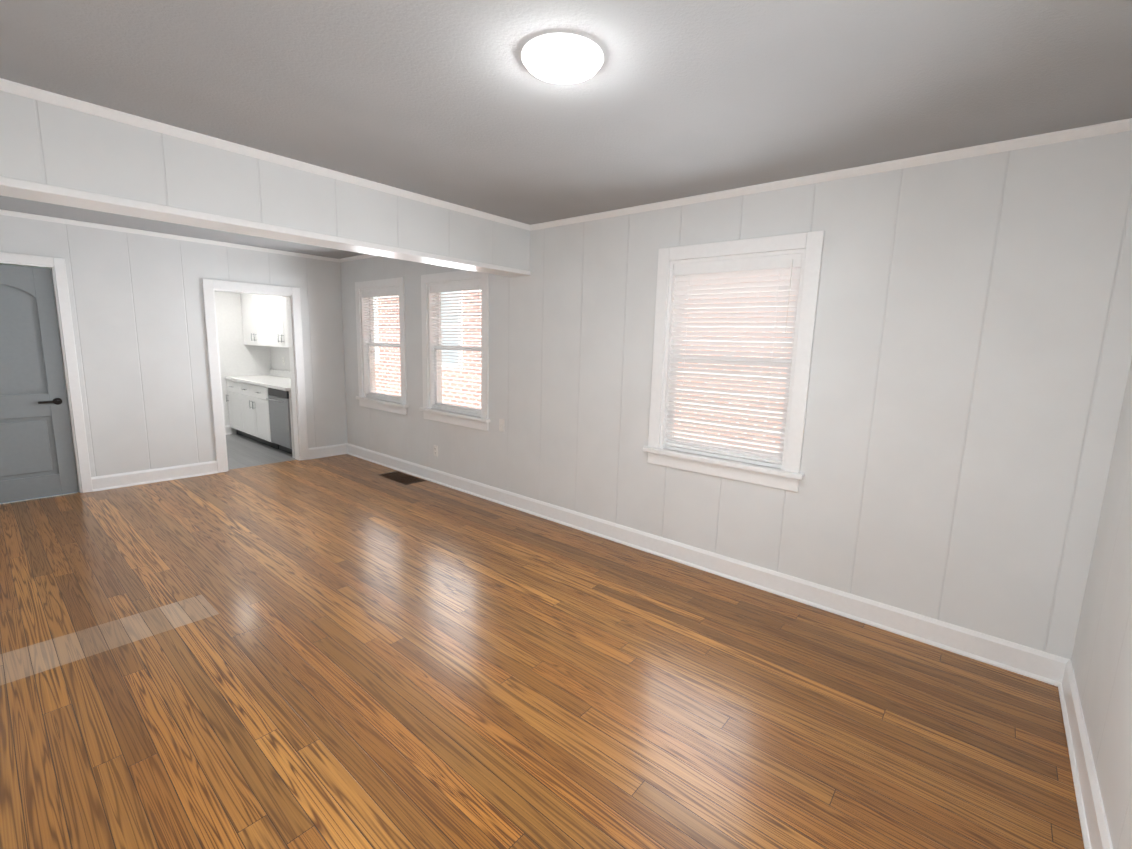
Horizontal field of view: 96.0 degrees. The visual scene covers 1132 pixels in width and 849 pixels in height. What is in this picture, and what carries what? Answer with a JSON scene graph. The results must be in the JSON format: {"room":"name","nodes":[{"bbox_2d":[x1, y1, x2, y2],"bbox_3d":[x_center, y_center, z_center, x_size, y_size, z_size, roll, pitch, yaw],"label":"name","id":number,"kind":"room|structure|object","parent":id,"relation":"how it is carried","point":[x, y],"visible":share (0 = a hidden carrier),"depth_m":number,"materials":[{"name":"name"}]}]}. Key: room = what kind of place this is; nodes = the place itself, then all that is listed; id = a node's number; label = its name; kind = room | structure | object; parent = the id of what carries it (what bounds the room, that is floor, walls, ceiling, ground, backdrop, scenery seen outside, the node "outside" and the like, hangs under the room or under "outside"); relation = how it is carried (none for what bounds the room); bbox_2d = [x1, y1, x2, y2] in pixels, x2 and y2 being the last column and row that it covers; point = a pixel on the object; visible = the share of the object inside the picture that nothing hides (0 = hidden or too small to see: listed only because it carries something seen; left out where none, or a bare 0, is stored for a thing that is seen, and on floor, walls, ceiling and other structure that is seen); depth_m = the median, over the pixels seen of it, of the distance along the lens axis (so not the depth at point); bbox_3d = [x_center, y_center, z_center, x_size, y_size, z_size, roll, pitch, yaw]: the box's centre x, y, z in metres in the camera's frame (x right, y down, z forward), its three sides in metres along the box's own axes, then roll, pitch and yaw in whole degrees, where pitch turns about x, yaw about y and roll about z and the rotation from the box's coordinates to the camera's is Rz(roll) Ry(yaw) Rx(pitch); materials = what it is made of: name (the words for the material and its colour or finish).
{"room":"empty living room","nodes":[
{"label":"empty living room","id":0,"kind":"room"},
{"bbox_2d":[0,215,347,476],"bbox_3d":[-3.993,-0.659,5.190,0.120,2.440,3.490,9,12,40],"label":"wall","id":1,"kind":"structure","parent":0,"point":[138,315],"depth_m":5.04,"materials":[{"name":"paint"}]},
{"bbox_2d":[0,264,78,502],"bbox_3d":[-4.727,-0.324,4.290,0.092,2.004,0.742,9,12,40],"label":"door","id":2,"kind":"structure","parent":1,"relation":"in","point":[37,457],"depth_m":4.42,"materials":[{"name":"grey paint"}]},
{"bbox_2d":[0,252,92,492],"bbox_3d":[-4.758,-0.373,4.316,0.140,2.106,0.912,9,12,40],"label":"door frame","id":3,"kind":"structure","parent":1,"relation":"attached to","point":[57,266],"depth_m":4.55,"materials":[{"name":"white wood"}]},
{"bbox_2d":[0,209,339,261],"bbox_3d":[-3.852,-1.843,5.009,0.036,0.036,3.340,9,12,40],"label":"crown molding","id":4,"kind":"structure","parent":1,"relation":"attached to","point":[81,223],"depth_m":4.88,"materials":[{"name":"white wood"}]},
{"bbox_2d":[91,443,346,491],"bbox_3d":[-3.935,0.483,5.362,0.028,0.135,3.386,9,12,40],"label":"baseboard","id":5,"kind":"structure","parent":1,"relation":"attached to","point":[114,481],"depth_m":5.20,"materials":[{"name":"white wood"}]},
{"bbox_2d":[202,279,308,472],"bbox_3d":[-3.506,-0.543,5.794,0.160,2.050,0.960,9,12,40],"label":"trim","id":6,"kind":"structure","parent":1,"relation":"attached to","point":[210,287],"depth_m":5.63,"materials":[{"name":"white wood"}]},
{"bbox_2d":[215,291,270,433],"bbox_3d":[-4.535,-0.882,6.501,2.430,2.440,2.470,9,12,40],"label":"wall","id":7,"kind":"structure","parent":0,"point":[238,357],"depth_m":7.60,"materials":[{"name":"paint"}]},
{"bbox_2d":[225,425,230,434],"bbox_3d":[-5.584,0.161,7.098,0.028,0.135,1.600,9,12,40],"label":"baseboard","id":8,"kind":"structure","parent":7,"relation":"attached to","point":[228,429],"depth_m":7.67,"materials":[{"name":"white wood"}]},
{"bbox_2d":[0,434,1083,848],"bbox_3d":[-2.272,0.863,4.015,9.470,0.100,3.640,9,12,40],"label":"floor","id":9,"kind":"structure","parent":0,"point":[342,652],"depth_m":2.19,"materials":[{"name":"brown wood"}]},
{"bbox_2d":[226,381,239,434],"bbox_3d":[-4.645,-0.259,7.696,0.585,0.830,0.626,9,12,40],"label":"base cabinet","id":10,"kind":"object","parent":9,"relation":"on","point":[234,418],"depth_m":7.52,"materials":[{"name":"white wood"}]},
{"bbox_2d":[236,381,294,448],"bbox_3d":[-4.087,-0.169,7.228,1.113,0.830,0.626,9,12,40],"label":"base cabinet","id":11,"kind":"object","parent":9,"relation":"on","point":[248,407],"depth_m":6.95,"materials":[{"name":"white wood"}]},
{"bbox_2d":[225,373,290,392],"bbox_3d":[-4.018,-0.593,7.099,2.216,0.040,0.646,9,12,40],"label":"countertop","id":12,"kind":"structure","parent":11,"relation":"on","point":[268,381],"depth_m":6.99,"materials":[{"name":"white stone"}]},
{"bbox_2d":[266,388,291,453],"bbox_3d":[-3.447,-0.061,6.663,0.600,0.829,0.671,9,12,40],"label":"dishwasher","id":13,"kind":"object","parent":9,"relation":"on","point":[279,414],"visible":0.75,"depth_m":6.41,"materials":[{"name":"metal"}]},
{"bbox_2d":[378,471,425,484],"bbox_3d":[-1.796,0.577,5.555,0.560,0.008,0.240,9,12,40],"label":"floor vent","id":14,"kind":"object","parent":9,"relation":"in","point":[401,477],"visible":1,"depth_m":5.53,"materials":[{"name":"brown metal"}]},
{"bbox_2d":[0,0,1131,258],"bbox_3d":[-2.201,-1.645,3.617,9.470,0.100,3.640,9,12,40],"label":"ceiling","id":15,"kind":"structure","parent":0,"point":[452,102],"depth_m":1.88,"materials":[{"name":"paint"}]},
{"bbox_2d":[0,78,529,276],"bbox_3d":[-1.428,-1.286,3.061,0.267,0.392,3.250,9,12,40],"label":"header beam","id":16,"kind":"structure","parent":15,"relation":"attached to","point":[57,149],"depth_m":2.56,"materials":[{"name":"paint"}]},
{"bbox_2d":[521,33,602,83],"bbox_3d":[-0.012,-1.214,1.708,0.274,0.032,0.274,9,12,40],"label":"ceiling light","id":17,"kind":"object","parent":15,"relation":"in","point":[562,58],"visible":1,"depth_m":1.66,"materials":[{"name":"white glass"}]},
{"bbox_2d":[270,130,1131,659],"bbox_3d":[-1.105,-0.568,5.132,9.470,2.440,0.150,9,12,40],"label":"wall","id":18,"kind":"structure","parent":0,"point":[970,358],"depth_m":2.68,"materials":[{"name":"paint"}]},
{"bbox_2d":[240,293,263,345],"bbox_3d":[-4.356,-1.534,7.453,1.021,0.760,0.360,9,12,40],"label":"upper cabinet","id":19,"kind":"object","parent":18,"relation":"attached to","point":[252,305],"depth_m":7.36,"materials":[{"name":"wood"}]},
{"bbox_2d":[264,295,288,347],"bbox_3d":[-3.668,-1.423,6.876,1.021,0.760,0.360,9,12,40],"label":"upper cabinet","id":20,"kind":"object","parent":18,"relation":"attached to","point":[264,320],"depth_m":6.85,"materials":[{"name":"wood"}]},
{"bbox_2d":[270,369,289,376],"bbox_3d":[-3.813,-0.694,7.324,2.216,0.100,0.020,9,12,40],"label":"backsplash","id":21,"kind":"structure","parent":18,"relation":"attached to","point":[275,373],"depth_m":7.78,"materials":[{"name":"white tile"}]},
{"bbox_2d":[339,254,376,262],"bbox_3d":[-1.634,-1.826,5.295,3.050,0.036,0.036,9,12,40],"label":"crown molding","id":22,"kind":"structure","parent":18,"relation":"attached to","point":[358,257],"depth_m":5.98,"materials":[{"name":"white wood"}]},
{"bbox_2d":[355,277,407,414],"bbox_3d":[-2.101,-0.906,5.910,1.080,1.482,0.200,9,12,40],"label":"window","id":23,"kind":"structure","parent":18,"relation":"in","point":[366,294],"depth_m":5.94,"materials":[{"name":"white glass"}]},
{"bbox_2d":[434,445,437,456],"bbox_3d":[-1.375,0.278,5.372,0.070,0.114,0.010,9,12,40],"label":"electrical outlet","id":24,"kind":"object","parent":18,"relation":"attached to","point":[435,450],"visible":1,"depth_m":5.36,"materials":[{"name":"white plastic"}]},
{"bbox_2d":[419,270,489,430],"bbox_3d":[-1.067,-0.739,5.043,1.080,1.482,0.200,9,12,40],"label":"window","id":25,"kind":"structure","parent":18,"relation":"in","point":[433,347],"depth_m":5.05,"materials":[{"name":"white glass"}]},
{"bbox_2d":[499,419,504,431],"bbox_3d":[-0.592,0.008,4.655,0.070,0.114,0.022,9,12,40],"label":"switch plate","id":26,"kind":"object","parent":18,"relation":"attached to","point":[502,425],"visible":1,"depth_m":4.65,"materials":[{"name":"white plastic"}]},
{"bbox_2d":[347,443,1069,686],"bbox_3d":[-0.282,0.726,4.481,6.770,0.135,0.028,9,12,40],"label":"baseboard","id":27,"kind":"structure","parent":18,"relation":"attached to","point":[1039,665],"depth_m":3.11,"materials":[{"name":"white wood"}]},
{"bbox_2d":[643,230,824,491],"bbox_3d":[1.041,-0.400,3.278,1.080,1.482,0.200,9,12,40],"label":"window","id":28,"kind":"structure","parent":18,"relation":"in","point":[757,322],"depth_m":3.21,"materials":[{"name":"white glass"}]},
{"bbox_2d":[530,118,1131,230],"bbox_3d":[1.025,-1.398,3.067,3.500,0.036,0.036,9,12,40],"label":"crown molding","id":29,"kind":"structure","parent":18,"relation":"attached to","point":[1123,125],"depth_m":2.58,"materials":[{"name":"white wood"}]},
{"bbox_2d":[1071,358,1131,848],"bbox_3d":[1.260,0.188,0.789,0.150,2.440,3.490,9,12,40],"label":"wall","id":30,"kind":"structure","parent":0,"point":[1101,659],"depth_m":1.80,"materials":[{"name":"paint"}]},
{"bbox_2d":[1058,660,1112,848],"bbox_3d":[1.238,1.302,1.117,0.028,0.135,3.250,9,12,40],"label":"baseboard","id":31,"kind":"structure","parent":30,"relation":"attached to","point":[1094,824],"depth_m":1.78,"materials":[{"name":"white wood"}]},
{"label":"outside","id":32,"kind":"structure","parent":0,"visible":0},
{"bbox_3d":[-0.455,0.504,7.110,50.000,0.140,50.000,9,12,40],"label":"lawn","id":33,"kind":"structure","parent":32,"visible":0},
{"bbox_2d":[373,270,796,452],"bbox_3d":[0.152,-2.647,7.229,22.000,6.040,0.335,9,12,40],"label":"brick wall","id":34,"kind":"structure","parent":33,"relation":"on","point":[453,360],"depth_m":8.84,"materials":[{"name":"brick"}]}
]}

